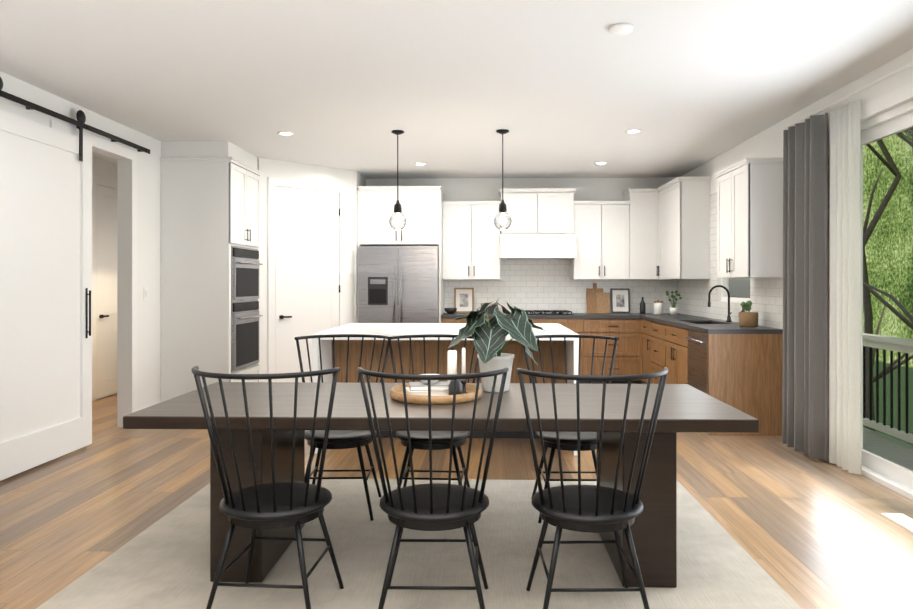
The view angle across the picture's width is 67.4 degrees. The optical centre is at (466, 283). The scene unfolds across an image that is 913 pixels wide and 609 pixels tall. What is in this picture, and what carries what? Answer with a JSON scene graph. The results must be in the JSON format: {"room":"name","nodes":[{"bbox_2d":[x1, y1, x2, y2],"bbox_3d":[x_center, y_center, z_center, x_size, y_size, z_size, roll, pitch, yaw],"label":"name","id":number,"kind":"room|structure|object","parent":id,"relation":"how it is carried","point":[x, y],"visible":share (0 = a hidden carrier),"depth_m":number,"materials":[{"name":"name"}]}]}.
{"room":"kitchen","nodes":[
{"label":"kitchen","id":0,"kind":"room"},
{"bbox_2d":[0,71,160,426],"bbox_3d":[-3.207,-0.052,3.800,0.120,2.740,11.100,0,0,2],"label":"wall","id":1,"kind":"structure","parent":0,"point":[149,277],"depth_m":6.32,"materials":[{"name":"paint"}]},
{"bbox_2d":[0,77,149,480],"bbox_3d":[-3.052,-0.030,5.282,0.101,2.660,2.370,0,0,2],"label":"barn door","id":2,"kind":"structure","parent":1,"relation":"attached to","point":[45,293],"depth_m":4.96,"materials":[{"name":"paint"}]},
{"bbox_2d":[50,120,136,458],"bbox_3d":[-3.083,0.050,5.733,0.017,2.540,1.250,0,0,2],"label":"door frame","id":3,"kind":"structure","parent":1,"relation":"attached to","point":[111,147],"depth_m":6.27,"materials":[{"name":"paint"}]},
{"bbox_2d":[45,401,161,462],"bbox_3d":[-3.174,1.247,2.546,0.015,0.140,8.594,0,0,2],"label":"baseboard","id":4,"kind":"structure","parent":1,"relation":"attached to","point":[146,407],"depth_m":6.59,"materials":[{"name":"paint"}]},
{"bbox_2d":[144,287,147,299],"bbox_3d":[-3.063,0.101,6.547,0.010,0.120,0.080,0,0,2],"label":"switch plate","id":5,"kind":"object","parent":1,"relation":"attached to","point":[145,293],"visible":1,"depth_m":6.54,"materials":[{"name":"paint"}]},
{"bbox_2d":[92,157,116,398],"bbox_3d":[-4.366,-0.052,3.833,0.120,2.740,11.100,0,0,2],"label":"wall","id":6,"kind":"structure","parent":0,"point":[104,169],"depth_m":7.91,"materials":[{"name":"paint"}]},
{"bbox_2d":[92,175,116,400],"bbox_3d":[-4.174,0.057,8.130,0.019,2.530,0.980,0,0,2],"label":"door frame","id":7,"kind":"structure","parent":6,"relation":"attached to","point":[101,181],"depth_m":7.69,"materials":[{"name":"paint"}]},
{"bbox_2d":[97,185,116,398],"bbox_3d":[-4.156,0.100,8.129,0.055,2.420,0.792,0,0,2],"label":"hall door","id":8,"kind":"structure","parent":6,"relation":"in","point":[106,291],"depth_m":7.95,"materials":[{"name":"paint"}]},
{"bbox_2d":[161,141,365,381],"bbox_3d":[-2.215,-0.048,8.079,1.619,2.740,2.490,0,0,2],"label":"wall","id":9,"kind":"structure","parent":0,"point":[351,181],"depth_m":7.80,"materials":[{"name":"paint"}]},
{"bbox_2d":[268,177,345,381],"bbox_3d":[-1.884,0.057,8.172,1.060,2.530,0.019,0,0,-45],"label":"door frame","id":10,"kind":"structure","parent":9,"relation":"attached to","point":[273,183],"depth_m":7.85,"materials":[{"name":"paint"}]},
{"bbox_2d":[276,186,339,381],"bbox_3d":[-1.880,0.098,8.175,0.618,2.418,0.637,0,0,2],"label":"pantry door","id":11,"kind":"structure","parent":9,"relation":"in","point":[307,265],"depth_m":8.13,"materials":[{"name":"paint"}]},
{"bbox_2d":[0,382,912,608],"bbox_3d":[-0.808,1.368,3.731,7.240,0.100,11.340,0,0,2],"label":"floor","id":12,"kind":"structure","parent":0,"point":[802,530],"depth_m":4.17,"materials":[{"name":"brown wood"}]},
{"bbox_2d":[160,157,262,401],"bbox_3d":[-2.659,0.034,7.273,0.772,2.575,0.917,0,0,2],"label":"tall cabinet","id":13,"kind":"object","parent":12,"relation":"on","point":[210,232],"visible":0.79,"depth_m":6.84,"materials":[{"name":"white wood"}]},
{"bbox_2d":[358,246,438,322],"bbox_3d":[-0.844,0.430,8.872,0.992,1.785,0.806,0,0,2],"label":"fridge","id":14,"kind":"object","parent":12,"relation":"on","point":[398,284],"visible":0.44,"depth_m":8.53,"materials":[{"name":"silver metal"}]},
{"bbox_2d":[36,479,801,608],"bbox_3d":[-0.199,1.311,2.438,3.070,0.012,4.250,0,0,2],"label":"rug","id":15,"kind":"object","parent":12,"relation":"on","point":[163,562],"visible":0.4,"depth_m":3.13,"materials":[{"name":"beige fabric"}]},
{"bbox_2d":[191,366,343,608],"bbox_3d":[-0.761,0.811,2.667,0.576,0.984,0.563,0,0,4],"label":"chair","id":16,"kind":"object","parent":15,"relation":"on","point":[272,505],"visible":1,"depth_m":2.57,"materials":[{"name":"black wood"}]},
{"bbox_2d":[294,334,391,520],"bbox_3d":[-0.733,0.812,4.022,0.576,0.984,0.563,0,0,-1],"label":"chair","id":17,"kind":"object","parent":15,"relation":"on","point":[344,439],"visible":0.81,"depth_m":3.92,"materials":[{"name":"black wood"}]},
{"bbox_2d":[357,367,508,608],"bbox_3d":[-0.127,0.810,2.649,0.576,0.984,0.563,0,0,0],"label":"chair","id":18,"kind":"object","parent":15,"relation":"on","point":[430,506],"visible":1,"depth_m":2.55,"materials":[{"name":"black wood"}]},
{"bbox_2d":[387,334,478,520],"bbox_3d":[-0.188,0.812,4.007,0.576,0.984,0.563,0,0,3],"label":"chair","id":19,"kind":"object","parent":15,"relation":"on","point":[441,440],"visible":0.69,"depth_m":3.86,"materials":[{"name":"black wood"}]},
{"bbox_2d":[123,382,758,587],"bbox_3d":[-0.109,0.931,3.331,2.640,0.747,1.000,0,0,2],"label":"dining table","id":20,"kind":"object","parent":15,"relation":"on","point":[683,408],"visible":0.83,"depth_m":2.98,"materials":[{"name":"brown wood"}]},
{"bbox_2d":[390,346,481,404],"bbox_3d":[-0.149,0.430,3.343,0.444,0.252,0.444,0,0,2],"label":"tray","id":21,"kind":"object","parent":20,"relation":"on","point":[441,392],"visible":0.81,"depth_m":3.26,"materials":[{"name":"brown wood"}]},
{"bbox_2d":[448,298,544,391],"bbox_3d":[0.158,0.318,3.561,0.522,0.480,0.484,0,0,2],"label":"plant","id":22,"kind":"object","parent":20,"relation":"on","point":[489,336],"visible":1,"depth_m":3.47,"materials":[{"name":"green plant"}]},
{"bbox_2d":[523,335,618,522],"bbox_3d":[0.609,0.812,3.984,0.576,0.984,0.563,0,0,0],"label":"chair","id":23,"kind":"object","parent":15,"relation":"on","point":[568,441],"visible":0.54,"depth_m":3.98,"materials":[{"name":"black wood"}]},
{"bbox_2d":[516,367,667,608],"bbox_3d":[0.474,0.810,2.631,0.576,0.984,0.563,0,0,-1],"label":"chair","id":24,"kind":"object","parent":15,"relation":"on","point":[579,507],"visible":1,"depth_m":2.54,"materials":[{"name":"black wood"}]},
{"bbox_2d":[312,323,578,455],"bbox_3d":[-0.143,0.858,6.013,2.060,0.925,1.500,0,0,2],"label":"kitchen island","id":25,"kind":"object","parent":12,"relation":"on","point":[514,347],"visible":0.27,"depth_m":5.77,"materials":[{"name":"white stone"}]},
{"bbox_2d":[441,318,490,322],"bbox_3d":[0.118,0.883,8.930,0.855,0.880,0.647,0,0,2],"label":"base cabinet","id":26,"kind":"object","parent":12,"relation":"on","point":[443,320],"depth_m":8.62,"materials":[{"name":"brown wood"}]},
{"bbox_2d":[510,318,576,332],"bbox_3d":[0.958,0.882,8.906,1.048,0.880,0.647,0,0,2],"label":"base cabinet","id":27,"kind":"object","parent":12,"relation":"on","point":[570,323],"depth_m":8.58,"materials":[{"name":"brown wood"}]},
{"bbox_2d":[577,318,640,383],"bbox_3d":[1.818,0.882,8.864,0.809,0.880,0.683,0,0,2],"label":"base cabinet","id":28,"kind":"object","parent":12,"relation":"on","point":[627,361],"depth_m":8.56,"materials":[{"name":"brown wood"}]},
{"bbox_2d":[441,314,640,317],"bbox_3d":[0.935,0.422,8.902,2.489,0.040,0.657,0,0,2],"label":"countertop","id":29,"kind":"structure","parent":28,"relation":"on","point":[442,315],"depth_m":8.57,"materials":[{"name":"grey stone"}]},
{"bbox_2d":[444,288,497,313],"bbox_3d":[0.064,0.232,9.059,0.710,0.341,0.330,0,0,2],"label":"picture frame","id":30,"kind":"object","parent":29,"relation":"on","point":[463,300],"visible":0.98,"depth_m":9.18,"materials":[{"name":"brown wood"}]},
{"bbox_2d":[525,310,573,314],"bbox_3d":[0.980,0.381,8.898,0.760,0.042,0.470,0,0,2],"label":"cooktop","id":31,"kind":"object","parent":29,"relation":"in","point":[547,312],"visible":0.81,"depth_m":8.69,"materials":[{"name":"black metal"}]},
{"bbox_2d":[587,283,629,312],"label":"cutting board","id":32,"kind":"object","parent":29,"relation":"on","point":[598,300],"depth_m":9.11,"materials":[{"name":"brown wood"}]},
{"bbox_2d":[641,318,648,383],"bbox_3d":[2.494,0.882,8.300,0.651,0.880,0.548,0,0,2],"label":"base cabinet","id":33,"kind":"object","parent":12,"relation":"on","point":[644,321],"depth_m":8.35,"materials":[{"name":"brown wood"}]},
{"bbox_2d":[649,318,660,383],"bbox_3d":[2.478,0.881,7.748,0.651,0.880,0.690,0,0,2],"label":"base cabinet","id":34,"kind":"object","parent":12,"relation":"on","point":[654,327],"depth_m":7.87,"materials":[{"name":"brown wood"}]},
{"bbox_2d":[661,322,684,383],"bbox_3d":[2.457,0.881,7.008,0.651,0.880,0.925,0,0,2],"label":"base cabinet","id":35,"kind":"object","parent":12,"relation":"on","point":[672,337],"depth_m":7.07,"materials":[{"name":"brown wood"}]},
{"bbox_2d":[685,326,782,435],"bbox_3d":[2.437,0.880,6.272,0.651,0.880,0.682,0,0,2],"label":"base cabinet","id":36,"kind":"object","parent":12,"relation":"on","point":[744,372],"depth_m":5.93,"materials":[{"name":"brown wood"}]},
{"bbox_2d":[641,314,782,333],"bbox_3d":[2.470,0.421,7.556,0.657,0.040,3.261,0,0,2],"label":"countertop","id":37,"kind":"structure","parent":36,"relation":"on","point":[694,321],"depth_m":6.63,"materials":[{"name":"grey stone"}]},
{"bbox_2d":[653,300,662,313],"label":"canister","id":38,"kind":"object","parent":37,"relation":"on","point":[658,305],"depth_m":8.84,"materials":[{"name":"white ceramic"}]},
{"bbox_2d":[666,290,681,314],"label":"potted plant","id":39,"kind":"object","parent":37,"relation":"on","point":[673,311],"depth_m":8.68,"materials":[{"name":"green plant"}]},
{"bbox_2d":[708,285,731,321],"bbox_3d":[2.608,0.210,7.026,0.244,0.380,0.114,0,0,2],"label":"faucet","id":40,"kind":"object","parent":37,"relation":"on","point":[709,303],"visible":1,"depth_m":7.04,"materials":[{"name":"black metal"}]},
{"bbox_2d":[739,300,757,326],"bbox_3d":[2.597,0.278,6.306,0.170,0.242,0.167,0,0,2],"label":"potted plant","id":41,"kind":"object","parent":37,"relation":"on","point":[748,319],"visible":1,"depth_m":6.21,"materials":[{"name":"brown wood"}]},
{"bbox_2d":[881,513,912,531],"bbox_3d":[2.424,1.315,3.749,0.120,0.006,0.320,0,0,2],"label":"floor vent","id":42,"kind":"object","parent":12,"relation":"in","point":[903,520],"visible":1,"depth_m":3.80,"materials":[{"name":"metal"}]},
{"bbox_2d":[0,0,912,178],"bbox_3d":[-0.808,-1.472,3.734,7.240,0.100,11.340,0,0,2],"label":"ceiling","id":43,"kind":"structure","parent":0,"point":[563,88],"depth_m":4.62,"materials":[{"name":"paint"}]},
{"bbox_2d":[277,131,293,135],"bbox_3d":[-1.710,-1.415,6.480,0.156,0.006,0.156,0,0,2],"label":"recessed light","id":44,"kind":"object","parent":43,"relation":"in","point":[285,133],"visible":1,"depth_m":6.46,"materials":[{"name":"paint"}]},
{"bbox_2d":[389,130,405,229],"bbox_3d":[-0.642,-0.955,6.399,0.163,0.926,0.163,0,0,2],"label":"pendant light","id":45,"kind":"object","parent":43,"relation":"hanging from","point":[398,210],"visible":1,"depth_m":6.38,"materials":[{"name":"black metal"}]},
{"bbox_2d":[494,129,511,229],"bbox_3d":[0.338,-0.955,6.372,0.163,0.926,0.163,0,0,2],"label":"pendant light","id":46,"kind":"object","parent":43,"relation":"hanging from","point":[502,209],"visible":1,"depth_m":6.35,"materials":[{"name":"black metal"}]},
{"bbox_2d":[609,23,633,35],"bbox_3d":[0.860,-1.406,3.806,0.136,0.030,0.136,0,0,2],"label":"smoke detector","id":47,"kind":"object","parent":43,"relation":"attached to","point":[620,29],"visible":1,"depth_m":3.77,"materials":[{"name":"paint"}]},
{"bbox_2d":[625,129,641,132],"bbox_3d":[1.558,-1.415,6.387,0.156,0.006,0.156,0,0,2],"label":"recessed light","id":48,"kind":"object","parent":43,"relation":"in","point":[633,131],"visible":1,"depth_m":6.38,"materials":[{"name":"paint"}]},
{"bbox_2d":[366,177,676,381],"bbox_3d":[-0.648,-0.047,9.340,7.240,2.740,0.120,0,0,2],"label":"wall","id":49,"kind":"structure","parent":0,"point":[487,189],"depth_m":9.24,"materials":[{"name":"paint"}]},
{"bbox_2d":[357,186,444,249],"bbox_3d":[-0.841,-0.843,8.964,1.000,0.711,0.637,0,0,2],"label":"upper cabinet","id":50,"kind":"object","parent":49,"relation":"attached to","point":[421,205],"depth_m":8.65,"materials":[{"name":"white wood"}]},
{"bbox_2d":[441,202,500,281],"bbox_3d":[0.070,-0.543,9.082,0.750,0.992,0.349,0,0,2],"label":"upper cabinet","id":51,"kind":"object","parent":49,"relation":"attached to","point":[470,237],"depth_m":8.91,"materials":[{"name":"white wood"}]},
{"bbox_2d":[497,188,576,257],"bbox_3d":[0.922,-0.767,8.985,0.952,0.862,0.494,0,0,2],"label":"range hood","id":52,"kind":"object","parent":49,"relation":"attached to","point":[544,220],"depth_m":8.84,"materials":[{"name":"white wood"}]},
{"bbox_2d":[569,202,624,281],"bbox_3d":[1.754,-0.543,9.034,0.720,0.992,0.349,0,0,2],"label":"upper cabinet","id":53,"kind":"object","parent":49,"relation":"attached to","point":[600,225],"depth_m":8.87,"materials":[{"name":"white wood"}]},
{"bbox_2d":[617,190,656,281],"bbox_3d":[2.291,-0.623,9.001,0.465,1.151,0.384,0,0,2],"label":"upper cabinet","id":54,"kind":"object","parent":49,"relation":"attached to","point":[640,205],"depth_m":8.85,"materials":[{"name":"white wood"}]},
{"bbox_2d":[681,49,912,375],"bbox_3d":[2.751,-0.052,3.631,0.120,2.740,11.100,0,0,2],"label":"wall","id":55,"kind":"structure","parent":0,"point":[767,143],"depth_m":5.17,"materials":[{"name":"paint"}]},
{"bbox_2d":[657,178,712,281],"bbox_3d":[2.631,-0.624,8.377,0.381,1.151,0.981,0,0,2],"label":"upper cabinet","id":56,"kind":"object","parent":55,"relation":"attached to","point":[691,240],"depth_m":7.89,"materials":[{"name":"white wood"}]},
{"bbox_2d":[721,278,749,302],"bbox_3d":[2.851,-0.364,7.155,0.060,1.126,0.946,0,0,2],"label":"window","id":57,"kind":"structure","parent":55,"relation":"in","point":[724,294],"depth_m":7.54,"materials":[{"name":"paint"}]},
{"bbox_2d":[713,158,782,277],"bbox_3d":[2.587,-0.546,6.262,0.350,0.992,0.848,0,0,2],"label":"upper cabinet","id":58,"kind":"object","parent":55,"relation":"attached to","point":[748,198],"depth_m":5.85,"materials":[{"name":"white wood"}]},
{"bbox_2d":[785,62,912,128],"bbox_3d":[2.647,-1.282,4.050,0.108,0.017,3.230,0,0,2],"label":"curtain rod","id":59,"kind":"object","parent":55,"relation":"attached to","point":[867,86],"visible":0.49,"depth_m":4.57,"materials":[{"name":"paint"}]},
{"bbox_2d":[782,113,828,461],"bbox_3d":[2.608,0.029,5.284,0.140,2.540,0.603,0,0,2],"label":"curtain","id":60,"kind":"object","parent":59,"relation":"hanging from","point":[805,405],"visible":1,"depth_m":5.18,"materials":[{"name":"grey fabric"}]},
{"bbox_2d":[829,100,861,474],"bbox_3d":[2.651,0.029,4.803,0.068,2.540,0.342,0,0,2],"label":"sheer curtain","id":61,"kind":"object","parent":59,"relation":"hanging from","point":[845,437],"visible":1,"depth_m":4.76,"materials":[{"name":"white fabric"}]},
{"bbox_2d":[861,101,912,499],"bbox_3d":[2.757,0.099,3.871,0.116,2.438,2.276,0,0,2],"label":"window frame","id":62,"kind":"structure","parent":55,"relation":"in","point":[897,478],"depth_m":4.56,"materials":[{"name":"paint"}]},
{"bbox_2d":[861,82,912,119],"bbox_3d":[2.688,0.053,3.873,0.017,2.530,2.456,0,0,2],"label":"door frame","id":63,"kind":"structure","parent":55,"relation":"attached to","point":[890,99],"depth_m":4.38,"materials":[{"name":"paint"}]},
{"label":"outside","id":64,"kind":"structure","parent":0,"visible":0},
{"bbox_2d":[863,427,912,470],"bbox_3d":[3.426,1.604,4.411,1.175,0.250,8.500,0,0,2],"label":"deck","id":65,"kind":"object","parent":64,"point":[901,454],"depth_m":6.13,"materials":[{"name":"grey wood"}]},
{"bbox_2d":[863,333,912,442],"bbox_3d":[3.883,0.968,4.398,0.140,1.019,8.500,0,0,2],"label":"railing","id":66,"kind":"object","parent":65,"relation":"on","point":[899,345],"depth_m":6.36,"materials":[{"name":"paint"}]},
{"bbox_2d":[863,360,912,445],"bbox_3d":[21.580,4.423,9.144,37.050,0.200,60.000,0,0,2],"label":"ground","id":67,"kind":"structure","parent":64,"point":[895,396],"depth_m":25.52,"materials":[{"name":"green plant"}]},
{"bbox_2d":[863,128,912,329],"bbox_3d":[9.269,-1.786,12.363,5.328,12.237,5.992,0,0,2],"label":"tree","id":68,"kind":"object","parent":67,"relation":"on","point":[868,287],"depth_m":13.34,"materials":[{"name":"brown plant"}]},
{"bbox_2d":[863,131,912,430],"bbox_3d":[10.548,-3.079,17.715,5.910,14.834,6.608,0,0,2],"label":"tree","id":69,"kind":"object","parent":67,"relation":"on","point":[890,165],"depth_m":17.39,"materials":[{"name":"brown plant"}]},
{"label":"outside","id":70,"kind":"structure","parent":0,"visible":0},
{"bbox_2d":[863,134,912,367],"bbox_3d":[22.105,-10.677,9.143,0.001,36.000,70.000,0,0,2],"label":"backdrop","id":71,"kind":"structure","parent":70,"point":[886,259],"depth_m":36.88,"materials":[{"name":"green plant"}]}
]}

